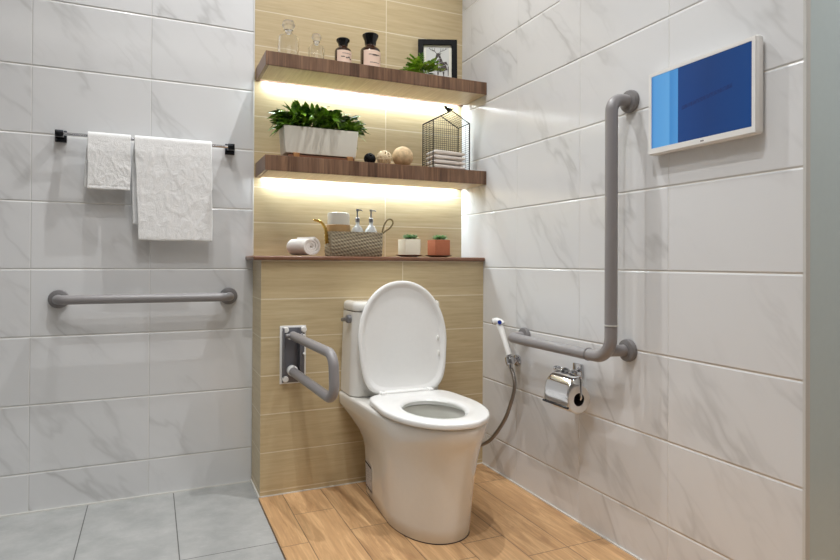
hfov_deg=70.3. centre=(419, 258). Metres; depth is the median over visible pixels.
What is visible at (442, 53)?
print
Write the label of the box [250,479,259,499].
trim
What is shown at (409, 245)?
potted succulent
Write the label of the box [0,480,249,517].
trim
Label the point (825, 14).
wall
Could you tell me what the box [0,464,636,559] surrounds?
floor
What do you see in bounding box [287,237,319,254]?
rolled towel
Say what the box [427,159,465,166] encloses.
folded towel
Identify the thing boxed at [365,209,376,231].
soap dispenser
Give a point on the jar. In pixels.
(336, 221)
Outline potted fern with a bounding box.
[399,53,445,74]
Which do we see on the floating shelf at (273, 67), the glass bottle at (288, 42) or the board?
the glass bottle at (288, 42)
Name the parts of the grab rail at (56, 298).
rail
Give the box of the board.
[245,256,484,260]
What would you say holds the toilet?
on the floor
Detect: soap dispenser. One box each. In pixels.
[351,209,363,231]
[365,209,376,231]
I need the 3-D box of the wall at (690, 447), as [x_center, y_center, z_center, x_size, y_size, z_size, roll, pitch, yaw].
[0.535,-0.517,2.208,0.012,3.100,1.786,0,0,-24]
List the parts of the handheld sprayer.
handle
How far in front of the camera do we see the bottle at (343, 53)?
2.52 m
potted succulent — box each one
[398,234,420,254]
[427,235,449,254]
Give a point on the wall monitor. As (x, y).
(716, 96)
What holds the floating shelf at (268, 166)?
attached to the wall niche
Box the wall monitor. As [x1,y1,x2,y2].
[648,35,762,155]
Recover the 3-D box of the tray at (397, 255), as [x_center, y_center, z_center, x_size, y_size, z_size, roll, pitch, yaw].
[-0.048,-0.013,2.643,0.120,0.009,0.120,0,0,-24]
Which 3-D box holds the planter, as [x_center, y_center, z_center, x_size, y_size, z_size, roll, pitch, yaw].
[-0.422,-0.523,2.472,0.435,0.240,0.199,0,0,-24]
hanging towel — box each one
[84,131,130,190]
[132,135,212,241]
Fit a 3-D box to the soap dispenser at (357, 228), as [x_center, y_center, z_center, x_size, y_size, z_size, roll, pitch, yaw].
[-0.270,-0.117,2.567,0.057,0.196,0.057,0,0,-24]
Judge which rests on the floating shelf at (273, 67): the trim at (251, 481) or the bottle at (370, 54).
the bottle at (370, 54)
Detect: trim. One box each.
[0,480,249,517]
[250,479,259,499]
[252,0,254,254]
[260,463,481,497]
[481,462,641,559]
[802,0,810,559]
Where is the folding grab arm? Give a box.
[280,325,338,402]
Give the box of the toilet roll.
[552,383,589,413]
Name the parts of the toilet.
flush lever, tank, tank lid, lid, bowl, seat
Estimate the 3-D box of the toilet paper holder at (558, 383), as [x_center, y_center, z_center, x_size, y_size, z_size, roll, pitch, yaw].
[0.513,0.435,2.071,0.126,0.130,0.152,0,0,-24]
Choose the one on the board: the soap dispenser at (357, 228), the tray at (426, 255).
the tray at (426, 255)
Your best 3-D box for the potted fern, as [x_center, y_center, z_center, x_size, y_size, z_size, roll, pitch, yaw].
[0.005,-0.855,2.644,0.248,0.105,0.116,0,0,-24]
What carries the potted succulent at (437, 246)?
on the tray at (426, 255)
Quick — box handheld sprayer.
[481,318,516,446]
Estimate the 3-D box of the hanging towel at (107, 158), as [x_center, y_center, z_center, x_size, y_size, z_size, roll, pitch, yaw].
[-1.176,-0.366,2.248,0.157,0.216,0.040,0,0,-24]
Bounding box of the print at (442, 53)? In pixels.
[426,47,448,76]
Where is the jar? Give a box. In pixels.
[326,212,350,231]
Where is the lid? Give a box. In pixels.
[327,212,349,224]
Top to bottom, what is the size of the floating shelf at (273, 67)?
0.056 m
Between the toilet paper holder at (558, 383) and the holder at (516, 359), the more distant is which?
the holder at (516, 359)
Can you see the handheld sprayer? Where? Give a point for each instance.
(499, 323)
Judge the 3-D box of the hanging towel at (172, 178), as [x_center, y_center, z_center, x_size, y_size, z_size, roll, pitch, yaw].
[-0.969,-0.271,2.341,0.294,0.404,0.039,0,0,-24]
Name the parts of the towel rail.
bracket arm, bracket arm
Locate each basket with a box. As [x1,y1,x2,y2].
[313,218,393,256]
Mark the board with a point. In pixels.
(304, 258)
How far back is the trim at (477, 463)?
2.40 m
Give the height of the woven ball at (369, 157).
0.050 m
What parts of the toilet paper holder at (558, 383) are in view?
twisted arm, wall plate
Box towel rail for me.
[55,129,234,154]
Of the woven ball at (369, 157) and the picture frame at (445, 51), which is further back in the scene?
the picture frame at (445, 51)
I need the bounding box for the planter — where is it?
[267,100,368,160]
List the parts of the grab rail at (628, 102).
stem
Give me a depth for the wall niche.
2.72 m
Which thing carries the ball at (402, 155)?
on the floating shelf at (268, 166)
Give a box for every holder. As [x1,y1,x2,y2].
[505,355,520,365]
[542,363,582,408]
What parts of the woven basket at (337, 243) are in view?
handle, handle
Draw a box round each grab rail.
[48,287,236,307]
[508,90,638,361]
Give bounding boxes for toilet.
[339,281,489,544]
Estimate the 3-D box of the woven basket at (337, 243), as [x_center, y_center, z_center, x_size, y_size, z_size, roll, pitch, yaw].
[-0.287,-0.093,2.557,0.358,0.167,0.102,0,0,-24]
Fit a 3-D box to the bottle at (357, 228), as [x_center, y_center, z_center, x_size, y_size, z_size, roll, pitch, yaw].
[-0.270,-0.088,2.567,0.057,0.138,0.057,0,0,-24]
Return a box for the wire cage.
[422,106,469,169]
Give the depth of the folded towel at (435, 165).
2.68 m
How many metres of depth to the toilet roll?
2.02 m
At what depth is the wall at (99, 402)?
2.31 m
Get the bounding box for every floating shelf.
[255,154,485,189]
[256,50,486,106]
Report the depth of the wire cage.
2.74 m
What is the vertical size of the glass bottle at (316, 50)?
0.136 m
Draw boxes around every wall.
[0,0,253,514]
[251,260,482,495]
[461,0,802,559]
[810,0,839,559]
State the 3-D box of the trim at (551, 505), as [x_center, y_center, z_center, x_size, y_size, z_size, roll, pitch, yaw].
[0.584,0.930,2.054,0.004,0.005,1.473,0,0,-24]
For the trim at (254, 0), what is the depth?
2.52 m
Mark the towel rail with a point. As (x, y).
(60, 135)
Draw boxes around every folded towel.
[426,150,465,156]
[426,154,465,161]
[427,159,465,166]
[428,164,465,169]
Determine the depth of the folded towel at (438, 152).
2.69 m
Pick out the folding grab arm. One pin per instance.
(294, 341)
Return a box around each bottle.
[278,19,298,54]
[308,33,323,58]
[335,37,351,62]
[351,222,363,231]
[360,32,380,66]
[365,222,376,231]
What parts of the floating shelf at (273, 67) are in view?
underside panel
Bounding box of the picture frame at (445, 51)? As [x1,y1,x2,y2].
[418,39,456,77]
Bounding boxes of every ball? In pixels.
[364,153,375,162]
[376,150,391,163]
[392,146,412,164]
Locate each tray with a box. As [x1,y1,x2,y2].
[397,255,421,256]
[426,255,451,256]
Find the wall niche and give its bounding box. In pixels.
[253,0,461,260]
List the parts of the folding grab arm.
backing plate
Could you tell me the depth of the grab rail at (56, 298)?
2.25 m
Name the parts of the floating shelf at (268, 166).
underside panel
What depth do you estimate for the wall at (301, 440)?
2.42 m
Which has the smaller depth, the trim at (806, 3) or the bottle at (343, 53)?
the trim at (806, 3)
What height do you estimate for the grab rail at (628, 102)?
0.882 m

